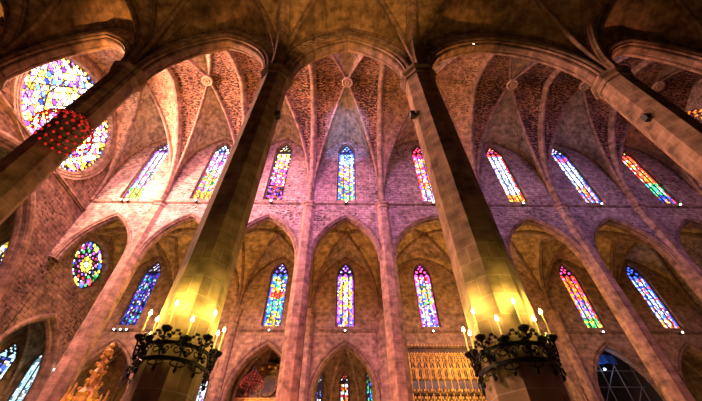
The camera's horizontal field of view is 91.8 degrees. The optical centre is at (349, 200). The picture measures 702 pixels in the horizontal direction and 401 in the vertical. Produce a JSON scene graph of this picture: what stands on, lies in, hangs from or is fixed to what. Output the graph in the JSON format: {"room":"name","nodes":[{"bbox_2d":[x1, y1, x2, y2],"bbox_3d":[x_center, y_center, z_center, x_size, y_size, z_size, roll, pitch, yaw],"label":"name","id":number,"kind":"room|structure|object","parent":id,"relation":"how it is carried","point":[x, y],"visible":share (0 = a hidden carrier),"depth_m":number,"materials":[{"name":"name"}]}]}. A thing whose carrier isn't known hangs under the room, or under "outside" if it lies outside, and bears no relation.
{"room":"church","nodes":[
{"label":"church","id":0,"kind":"room"},
{"bbox_2d":[0,147,14,243],"bbox_3d":[-42.907,4.109,23.310,19.700,31.500,19.200,1,-47,-1],"label":"wall","id":1,"kind":"structure","parent":0,"point":[6,226],"depth_m":37.10,"materials":[{"name":"stone"}]},
{"bbox_2d":[0,236,9,262],"bbox_3d":[-35.290,6.277,34.372,3.100,10.363,0.250,1,-47,-1],"label":"window","id":2,"kind":"structure","parent":1,"relation":"in","point":[4,244],"depth_m":35.80,"materials":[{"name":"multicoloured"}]},
{"bbox_2d":[0,321,43,400],"bbox_3d":[-36.233,18.974,30.581,6.270,21.600,10.000,1,-47,-1],"label":"wall","id":3,"kind":"structure","parent":0,"point":[29,338],"depth_m":38.02,"materials":[{"name":"stone"}]},
{"bbox_2d":[0,343,19,381],"bbox_3d":[-37.715,20.638,33.885,1.700,13.013,0.250,33,-55,-27],"label":"window","id":4,"kind":"structure","parent":3,"relation":"in","point":[8,355],"depth_m":37.50,"materials":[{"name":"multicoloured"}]},
{"bbox_2d":[7,351,42,400],"bbox_3d":[-34.785,21.554,34.758,1.700,13.013,0.250,1,-47,-1],"label":"window","id":5,"kind":"structure","parent":3,"relation":"in","point":[20,391],"depth_m":36.82,"materials":[{"name":"multicoloured"}]},
{"bbox_2d":[0,54,116,400],"bbox_3d":[-32.333,-0.833,29.321,1.480,47.000,44.000,1,-47,-1],"label":"wall","id":6,"kind":"structure","parent":0,"point":[33,288],"depth_m":36.22,"materials":[{"name":"stone"}]},
{"bbox_2d":[22,59,106,170],"bbox_3d":[-32.454,-9.757,39.325,0.280,12.848,12.848,1,-47,-1],"label":"window","id":7,"kind":"structure","parent":6,"relation":"in","point":[57,84],"depth_m":38.14,"materials":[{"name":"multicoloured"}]},
{"bbox_2d":[72,241,102,288],"bbox_3d":[-32.668,7.933,42.167,0.235,5.900,5.900,1,-47,-1],"label":"window","id":8,"kind":"structure","parent":6,"relation":"in","point":[88,261],"depth_m":42.42,"materials":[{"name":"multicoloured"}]},
{"bbox_2d":[70,348,127,400],"bbox_3d":[-27.903,26.141,37.382,9.000,21.600,7.072,1,-47,-1],"label":"wall","id":9,"kind":"structure","parent":0,"point":[115,380],"depth_m":43.30,"materials":[{"name":"stone"}]},
{"bbox_2d":[86,49,175,200],"bbox_3d":[-27.588,-11.907,40.674,9.087,14.339,20.075,1,-47,-1],"label":"ceiling","id":10,"kind":"structure","parent":0,"point":[146,118],"depth_m":46.61,"materials":[{"name":"stone"}]},
{"bbox_2d":[158,51,241,199],"bbox_3d":[-18.876,-11.824,40.761,9.664,14.342,20.079,1,-47,-1],"label":"ceiling","id":11,"kind":"structure","parent":0,"point":[206,88],"depth_m":46.26,"materials":[{"name":"stone"}]},
{"bbox_2d":[225,50,310,186],"bbox_3d":[-9.652,-11.738,40.855,10.115,14.339,20.084,1,-47,-1],"label":"ceiling","id":12,"kind":"structure","parent":0,"point":[294,124],"depth_m":46.34,"materials":[{"name":"stone"}]},
{"bbox_2d":[227,348,376,400],"bbox_3d":[-5.243,26.349,37.616,18.275,21.600,7.072,1,-47,-1],"label":"wall","id":13,"kind":"structure","parent":0,"point":[343,361],"depth_m":44.17,"materials":[{"name":"stone"}]},
{"bbox_2d":[317,372,323,400],"bbox_3d":[-3.780,26.244,39.869,0.250,12.913,1.500,-23,-51,20],"label":"window","id":14,"kind":"structure","parent":13,"relation":"in","point":[320,389],"depth_m":42.93,"materials":[{"name":"multicoloured glass"}]},
{"bbox_2d":[339,372,349,400],"bbox_3d":[-0.653,27.586,41.145,1.500,12.913,0.250,1,-47,-1],"label":"window","id":15,"kind":"structure","parent":13,"relation":"in","point":[344,381],"depth_m":44.41,"materials":[{"name":"multicoloured glass"}]},
{"bbox_2d":[365,372,371,400],"bbox_3d":[2.524,26.302,39.934,0.250,12.913,1.500,25,-51,-22],"label":"window","id":16,"kind":"structure","parent":13,"relation":"in","point":[368,387],"depth_m":42.96,"materials":[{"name":"multicoloured glass"}]},
{"bbox_2d":[307,52,380,199],"bbox_3d":[-0.378,-11.654,40.952,9.764,14.341,20.080,1,-47,-1],"label":"ceiling","id":17,"kind":"structure","parent":0,"point":[343,86],"depth_m":46.38,"materials":[{"name":"stone"}]},
{"bbox_2d":[0,26,701,86],"bbox_3d":[7.356,-16.001,30.716,78.200,23.809,1.280,1,-47,-1],"label":"arches","id":18,"kind":"object","parent":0,"point":[21,61],"visible":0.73,"depth_m":25.21,"materials":[{"name":"stone"}]},
{"bbox_2d":[0,0,701,69],"bbox_3d":[-2.406,-15.114,21.235,58.998,8.672,11.019,1,-47,-1],"label":"ceiling","id":19,"kind":"structure","parent":0,"point":[555,22],"depth_m":25.24,"materials":[{"name":"stone"}]},
{"bbox_2d":[30,22,187,156],"bbox_3d":[-12.107,-8.003,19.844,2.254,15.350,2.254,1,-47,-1],"label":"chandelier","id":20,"kind":"object","parent":19,"relation":"hanging from","point":[80,116],"visible":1,"depth_m":14.80,"materials":[{"name":"red metal"}]},
{"bbox_2d":[48,140,701,266],"bbox_3d":[7.072,-1.258,45.090,78.200,23.209,1.300,1,-47,-1],"label":"wall","id":21,"kind":"structure","parent":0,"point":[408,212],"depth_m":42.72,"materials":[{"name":"stone"}]},
{"bbox_2d":[122,144,168,197],"bbox_3d":[-27.728,-4.246,47.453,2.400,12.713,0.250,1,-47,-1],"label":"window","id":22,"kind":"structure","parent":21,"relation":"in","point":[145,175],"depth_m":46.90,"materials":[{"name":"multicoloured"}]},
{"bbox_2d":[191,144,229,198],"bbox_3d":[-18.929,-4.165,47.544,2.400,12.713,0.250,1,-47,-1],"label":"window","id":23,"kind":"structure","parent":21,"relation":"in","point":[208,180],"depth_m":47.03,"materials":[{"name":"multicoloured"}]},
{"bbox_2d":[264,145,291,199],"bbox_3d":[-9.705,-4.080,47.639,2.400,12.713,0.250,1,-47,-1],"label":"window","id":24,"kind":"structure","parent":21,"relation":"in","point":[279,173],"depth_m":47.09,"materials":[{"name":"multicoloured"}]},
{"bbox_2d":[337,146,355,199],"bbox_3d":[-0.430,-3.995,47.735,2.400,12.713,0.250,1,-47,-1],"label":"window","id":25,"kind":"structure","parent":21,"relation":"in","point":[346,159],"depth_m":47.24,"materials":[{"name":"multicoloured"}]},
{"bbox_2d":[411,146,433,200],"bbox_3d":[10.393,-3.895,47.847,2.400,12.713,0.250,1,-47,-1],"label":"window","id":26,"kind":"structure","parent":21,"relation":"in","point":[425,189],"depth_m":47.41,"materials":[{"name":"multicoloured glass"}]},
{"bbox_2d":[485,147,526,201],"bbox_3d":[21.567,-3.793,47.962,2.400,12.713,0.250,1,-47,-1],"label":"window","id":27,"kind":"structure","parent":21,"relation":"in","point":[509,184],"depth_m":47.49,"materials":[{"name":"multicoloured glass"}]},
{"bbox_2d":[552,148,602,202],"bbox_3d":[31.366,-3.703,48.063,2.400,12.713,0.250,1,-47,-1],"label":"window","id":28,"kind":"structure","parent":21,"relation":"in","point":[570,170],"depth_m":47.48,"materials":[{"name":"multicoloured glass"}]},
{"bbox_2d":[623,151,677,202],"bbox_3d":[41.215,-3.612,48.164,2.400,12.713,0.250,1,-47,-1],"label":"window","id":29,"kind":"structure","parent":21,"relation":"in","point":[648,180],"depth_m":47.38,"materials":[{"name":"multicoloured glass"}]},
{"bbox_2d":[52,221,701,312],"bbox_3d":[7.002,7.539,43.944,78.697,9.068,10.720,1,-47,-1],"label":"ceiling","id":30,"kind":"structure","parent":0,"point":[345,241],"depth_m":47.06,"materials":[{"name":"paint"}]},
{"bbox_2d":[240,257,276,390],"bbox_3d":[-9.228,12.318,37.715,2.254,15.350,2.254,1,-47,-1],"label":"chandelier","id":31,"kind":"object","parent":30,"relation":"hanging from","point":[254,369],"visible":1,"depth_m":32.82,"materials":[{"name":"red"}]},
{"bbox_2d":[78,258,701,400],"bbox_3d":[6.945,18.723,39.641,78.200,35.000,1.894,1,-47,-1],"label":"wall","id":32,"kind":"structure","parent":0,"point":[580,347],"depth_m":42.47,"materials":[{"name":"stone"}]},
{"bbox_2d":[113,328,128,331],"bbox_3d":[-27.850,15.778,41.444,1.820,0.210,0.615,1,-47,-1],"label":"wall lamp","id":33,"kind":"object","parent":32,"relation":"attached to","point":[114,329],"visible":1,"depth_m":41.38,"materials":[{"name":"grey"}]},
{"bbox_2d":[118,262,161,324],"bbox_3d":[-27.868,12.395,46.169,2.400,9.763,0.250,1,-47,-1],"label":"window","id":34,"kind":"structure","parent":32,"relation":"in","point":[134,309],"depth_m":45.70,"materials":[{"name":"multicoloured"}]},
{"bbox_2d":[262,263,288,325],"bbox_3d":[-9.844,12.560,46.355,2.400,9.763,0.250,1,-47,-1],"label":"window","id":35,"kind":"structure","parent":32,"relation":"in","point":[274,313],"depth_m":45.86,"materials":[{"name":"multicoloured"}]},
{"bbox_2d":[336,263,354,325],"bbox_3d":[-0.570,12.646,46.450,2.400,9.763,0.250,1,-47,-1],"label":"window","id":36,"kind":"structure","parent":32,"relation":"in","point":[345,316],"depth_m":45.92,"materials":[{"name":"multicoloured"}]},
{"bbox_2d":[413,264,439,326],"bbox_3d":[10.254,12.745,46.562,2.400,9.763,0.250,1,-47,-1],"label":"window","id":37,"kind":"structure","parent":32,"relation":"in","point":[428,313],"depth_m":46.05,"materials":[{"name":"multicoloured glass"}]},
{"bbox_2d":[407,344,486,400],"bbox_3d":[11.607,22.485,35.107,9.700,15.232,0.696,1,-47,-1],"label":"screen","id":38,"kind":"object","parent":32,"relation":"attached to","point":[438,373],"visible":0.72,"depth_m":38.16,"materials":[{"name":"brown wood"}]},
{"bbox_2d":[559,265,604,327],"bbox_3d":[31.227,12.938,46.778,2.400,9.763,0.250,1,-47,-1],"label":"window","id":39,"kind":"structure","parent":32,"relation":"in","point":[588,313],"depth_m":46.27,"materials":[{"name":"multicoloured glass"}]},
{"bbox_2d":[626,265,680,327],"bbox_3d":[41.076,13.028,46.880,2.400,9.763,0.250,1,-47,-1],"label":"window","id":40,"kind":"structure","parent":32,"relation":"in","point":[658,307],"depth_m":46.40,"materials":[{"name":"multicoloured glass"}]},
{"bbox_2d":[377,54,486,200],"bbox_3d":[10.448,-11.549,41.058,13.219,14.327,20.108,1,-47,-1],"label":"ceiling","id":41,"kind":"structure","parent":0,"point":[455,75],"depth_m":46.41,"materials":[{"name":"stone"}]},
{"bbox_2d":[467,54,554,193],"bbox_3d":[21.621,-11.450,41.177,10.466,14.337,20.087,1,-47,-1],"label":"ceiling","id":42,"kind":"structure","parent":0,"point":[506,92],"depth_m":46.71,"materials":[{"name":"stone"}]},
{"bbox_2d":[538,56,644,203],"bbox_3d":[31.420,-11.360,41.278,10.466,14.337,20.087,1,-47,-1],"label":"ceiling","id":43,"kind":"structure","parent":0,"point":[571,117],"depth_m":47.12,"materials":[{"name":"stone"}]},
{"bbox_2d":[566,350,701,400],"bbox_3d":[31.215,26.684,37.992,28.650,21.600,7.072,1,-47,-1],"label":"wall","id":44,"kind":"structure","parent":0,"point":[627,375],"depth_m":43.07,"materials":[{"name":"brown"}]},
{"bbox_2d":[598,354,617,364],"bbox_3d":[31.018,19.751,42.270,3.854,1.352,0.389,1,-47,-1],"label":"tarpaulin","id":45,"kind":"object","parent":44,"relation":"attached to","point":[603,359],"visible":0.48,"depth_m":42.24,"materials":[{"name":"blue"}]},
{"bbox_2d":[608,60,701,204],"bbox_3d":[41.269,-11.269,41.379,10.566,14.336,20.088,1,-47,-1],"label":"ceiling","id":46,"kind":"structure","parent":0,"point":[673,83],"depth_m":46.46,"materials":[{"name":"stone"}]},
{"bbox_2d":[684,79,701,310],"bbox_3d":[46.772,2.436,32.544,1.000,47.000,51.000,1,-47,-1],"label":"wall","id":47,"kind":"structure","parent":0,"point":[693,248],"depth_m":45.42,"materials":[{"name":"stone"}]},
{"bbox_2d":[686,109,701,121],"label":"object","id":48,"kind":"structure","parent":0,"point":[699,110],"depth_m":23.50,"materials":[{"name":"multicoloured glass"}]},
{"bbox_3d":[-19.104,26.222,37.473,9.000,21.600,7.072,1,-47,-1],"label":"wall","id":49,"kind":"structure","parent":0,"visible":0},
{"bbox_2d":[196,375,207,400],"bbox_3d":[-19.151,27.416,40.954,1.500,12.913,0.250,1,-47,-1],"label":"window","id":50,"kind":"structure","parent":49,"relation":"in","point":[201,395],"depth_m":43.67,"materials":[{"name":"multicoloured"}]},
{"bbox_3d":[-2.996,18.240,14.859,100.600,0.300,53.000,1,-47,-1],"label":"floor","id":51,"kind":"structure","parent":0,"visible":0},
{"bbox_2d":[0,72,6,90],"bbox_3d":[-23.114,-0.194,13.414,2.424,23.000,2.424,1,-47,-1],"label":"stone pier","id":52,"kind":"object","parent":51,"relation":"on","point":[3,80],"visible":1,"depth_m":21.84,"materials":[{"name":"brown stone"}]},
{"bbox_2d":[0,61,146,224],"bbox_3d":[-14.114,-0.111,13.507,2.424,23.000,2.424,1,-47,-1],"label":"stone pier","id":53,"kind":"object","parent":51,"relation":"on","point":[26,167],"visible":1,"depth_m":15.83,"materials":[{"name":"brown stone"}]},
{"bbox_2d":[60,342,114,400],"bbox_3d":[-17.323,14.763,20.426,2.797,12.600,2.772,1,-47,-1],"label":"spire","id":54,"kind":"object","parent":51,"relation":"on","point":[89,392],"visible":1,"depth_m":22.64,"materials":[{"name":"metal"}]},
{"bbox_2d":[36,199,168,400],"bbox_3d":[-23.403,11.599,30.917,2.664,32.200,2.664,1,-47,-1],"label":"stone pier","id":55,"kind":"object","parent":51,"relation":"on","point":[65,374],"visible":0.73,"depth_m":31.02,"materials":[{"name":"stone"}]},
{"bbox_2d":[122,63,292,400],"bbox_3d":[-4.665,-0.024,13.604,2.424,23.000,2.424,1,-47,-1],"label":"stone pier","id":56,"kind":"object","parent":51,"relation":"on","point":[201,284],"visible":1,"depth_m":10.99,"materials":[{"name":"brown stone"}]},
{"bbox_2d":[125,301,225,391],"bbox_3d":[-4.659,4.067,9.284,2.060,1.796,2.330,1,-47,-1],"label":"chandelier","id":57,"kind":"object","parent":56,"relation":"attached to","point":[213,354],"visible":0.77,"depth_m":8.62,"materials":[{"name":"black metal"}]},
{"bbox_2d":[141,310,152,333],"bbox_3d":[-5.547,3.331,9.292,0.085,0.771,0.085,1,-47,-1],"label":"candle","id":58,"kind":"object","parent":57,"relation":"on","point":[151,311],"depth_m":9.32,"materials":[{"name":"beige wax"}]},
{"bbox_2d":[150,316,158,334],"bbox_3d":[-5.115,3.297,8.910,0.085,0.590,0.085,1,-47,-1],"label":"candle","id":59,"kind":"object","parent":57,"relation":"on","point":[157,319],"depth_m":8.94,"materials":[{"name":"beige wax"}]},
{"bbox_2d":[168,301,178,324],"bbox_3d":[-4.645,2.965,8.946,0.085,0.771,0.085,1,-47,-1],"label":"candle","id":60,"kind":"object","parent":57,"relation":"on","point":[177,302],"depth_m":8.95,"materials":[{"name":"beige wax"}]},
{"bbox_2d":[186,316,193,334],"bbox_3d":[-4.180,3.306,8.920,0.085,0.590,0.085,1,-47,-1],"label":"candle","id":61,"kind":"object","parent":57,"relation":"on","point":[192,319],"depth_m":8.94,"materials":[{"name":"beige wax"}]},
{"bbox_2d":[208,311,216,333],"bbox_3d":[-3.757,3.348,9.310,0.085,0.771,0.085,1,-47,-1],"label":"candle","id":62,"kind":"object","parent":57,"relation":"on","point":[215,312],"depth_m":9.32,"materials":[{"name":"beige wax"}]},
{"bbox_2d":[213,330,218,347],"bbox_3d":[-3.724,3.898,9.481,0.085,0.590,0.085,1,-47,-1],"label":"candle","id":63,"kind":"object","parent":57,"relation":"on","point":[217,333],"depth_m":9.49,"materials":[{"name":"beige wax"}]},
{"bbox_2d":[218,328,225,349],"bbox_3d":[-3.772,4.098,10.021,0.085,0.771,0.085,1,-47,-1],"label":"candle","id":64,"kind":"object","parent":57,"relation":"on","point":[224,329],"depth_m":10.02,"materials":[{"name":"beige wax"}]},
{"bbox_2d":[274,111,280,119],"bbox_3d":[-3.810,-4.523,18.023,0.260,0.440,0.280,1,-47,-1],"label":"loudspeaker","id":65,"kind":"object","parent":56,"relation":"attached to","point":[277,114],"visible":0.96,"depth_m":17.87,"materials":[{"name":"grey"}]},
{"bbox_2d":[234,361,279,400],"bbox_3d":[-9.865,26.786,36.132,7.239,18.856,1.350,1,-47,-1],"label":"altarpiece","id":66,"kind":"object","parent":51,"relation":"on","point":[269,371],"visible":0.51,"depth_m":40.88,"materials":[{"name":"brown wood"}]},
{"bbox_2d":[260,375,274,393],"bbox_3d":[-9.874,22.213,41.128,2.000,2.400,0.001,1,-47,-1],"label":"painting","id":67,"kind":"object","parent":66,"relation":"attached to","point":[269,380],"depth_m":41.12},
{"bbox_2d":[275,200,317,400],"bbox_3d":[-4.954,11.769,31.108,2.664,32.200,2.664,1,-47,-1],"label":"stone pier","id":68,"kind":"object","parent":51,"relation":"on","point":[288,385],"visible":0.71,"depth_m":31.22,"materials":[{"name":"stone"}]},
{"bbox_2d":[374,201,413,400],"bbox_3d":[4.145,11.852,31.201,2.664,32.200,2.664,1,-47,-1],"label":"stone pier","id":69,"kind":"object","parent":51,"relation":"on","point":[400,384],"visible":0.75,"depth_m":31.30,"materials":[{"name":"stone"}]},
{"bbox_2d":[400,63,570,400],"bbox_3d":[4.434,0.059,13.698,2.664,23.000,2.664,1,-47,-1],"label":"stone pier","id":70,"kind":"object","parent":51,"relation":"on","point":[486,277],"visible":1,"depth_m":11.05,"materials":[{"name":"brown stone"}]},
{"bbox_2d":[409,110,415,118],"bbox_3d":[3.380,-4.594,18.242,0.260,0.440,0.280,1,-47,-1],"label":"loudspeaker","id":71,"kind":"object","parent":70,"relation":"attached to","point":[412,114],"visible":1,"depth_m":18.14,"materials":[{"name":"grey"}]},
{"bbox_2d":[462,298,566,394],"bbox_3d":[4.441,4.143,9.386,2.210,1.927,2.500,1,-47,-1],"label":"chandelier","id":72,"kind":"object","parent":70,"relation":"attached to","point":[473,355],"visible":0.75,"depth_m":8.66,"materials":[{"name":"black metal"}]},
{"bbox_2d":[462,327,468,350],"bbox_3d":[3.472,4.158,10.157,0.092,0.827,0.092,1,-47,-1],"label":"candle","id":73,"kind":"object","parent":72,"relation":"on","point":[463,329],"depth_m":10.19,"materials":[{"name":"beige wax"}]},
{"bbox_2d":[468,330,474,348],"bbox_3d":[3.437,3.943,9.577,0.092,0.634,0.092,1,-47,-1],"label":"candle","id":74,"kind":"object","parent":72,"relation":"on","point":[469,332],"depth_m":9.60,"materials":[{"name":"beige wax"}]},
{"bbox_2d":[471,309,479,333],"bbox_3d":[3.487,3.353,9.395,0.092,0.827,0.092,1,-47,-1],"label":"candle","id":75,"kind":"object","parent":72,"relation":"on","point":[472,310],"depth_m":9.39,"materials":[{"name":"beige wax"}]},
{"bbox_2d":[495,315,502,334],"bbox_3d":[3.951,3.317,8.985,0.092,0.634,0.092,1,-47,-1],"label":"candle","id":76,"kind":"object","parent":72,"relation":"on","point":[496,318],"depth_m":9.00,"materials":[{"name":"beige wax"}]},
{"bbox_2d":[512,298,522,323],"bbox_3d":[4.455,2.959,9.024,0.092,0.827,0.092,1,-47,-1],"label":"candle","id":77,"kind":"object","parent":72,"relation":"on","point":[513,301],"depth_m":9.04,"materials":[{"name":"beige wax"}]},
{"bbox_2d":[532,315,541,334],"bbox_3d":[4.954,3.326,8.996,0.092,0.634,0.092,1,-47,-1],"label":"candle","id":78,"kind":"object","parent":72,"relation":"on","point":[533,318],"depth_m":9.03,"materials":[{"name":"beige wax"}]},
{"bbox_2d":[539,309,550,333],"bbox_3d":[5.408,3.371,9.415,0.092,0.827,0.092,1,-47,-1],"label":"candle","id":79,"kind":"object","parent":72,"relation":"on","point":[540,312],"depth_m":9.41,"materials":[{"name":"beige wax"}]},
{"bbox_2d":[487,202,572,400],"bbox_3d":[16.694,11.968,31.331,2.664,32.200,2.664,1,-47,-1],"label":"stone pier","id":80,"kind":"object","parent":51,"relation":"on","point":[488,203],"visible":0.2,"depth_m":33.40,"materials":[{"name":"brown stone"}]},
{"bbox_2d":[597,364,649,400],"bbox_3d":[31.297,26.153,35.010,6.400,18.000,0.155,1,-47,-1],"label":"scaffolding","id":81,"kind":"object","parent":51,"relation":"on","point":[609,387],"visible":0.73,"depth_m":39.62,"materials":[{"name":"grey metal"}]},
{"bbox_2d":[553,202,694,400],"bbox_3d":[26.493,12.058,31.432,2.664,32.200,2.664,1,-47,-1],"label":"stone pier","id":82,"kind":"object","parent":51,"relation":"on","point":[666,378],"visible":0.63,"depth_m":31.41,"materials":[{"name":"stone"}]},
{"bbox_2d":[591,65,701,184],"bbox_3d":[16.983,0.175,13.828,2.664,23.000,2.664,1,-47,-1],"label":"stone pier","id":83,"kind":"object","parent":51,"relation":"on","point":[673,130],"visible":1,"depth_m":18.23,"materials":[{"name":"brown stone"}]},
{"bbox_2d":[640,113,651,121],"bbox_3d":[15.998,-4.478,18.372,0.260,0.440,0.280,1,-47,-1],"label":"loudspeaker","id":84,"kind":"object","parent":83,"relation":"attached to","point":[645,117],"visible":1,"depth_m":18.29,"materials":[{"name":"grey"}]},
{"bbox_2d":[630,203,701,300],"bbox_3d":[36.292,12.148,31.533,2.664,32.200,2.664,1,-47,-1],"label":"stone pier","id":85,"kind":"object","parent":51,"relation":"on","point":[686,268],"visible":0.59,"depth_m":36.96,"materials":[{"name":"stone"}]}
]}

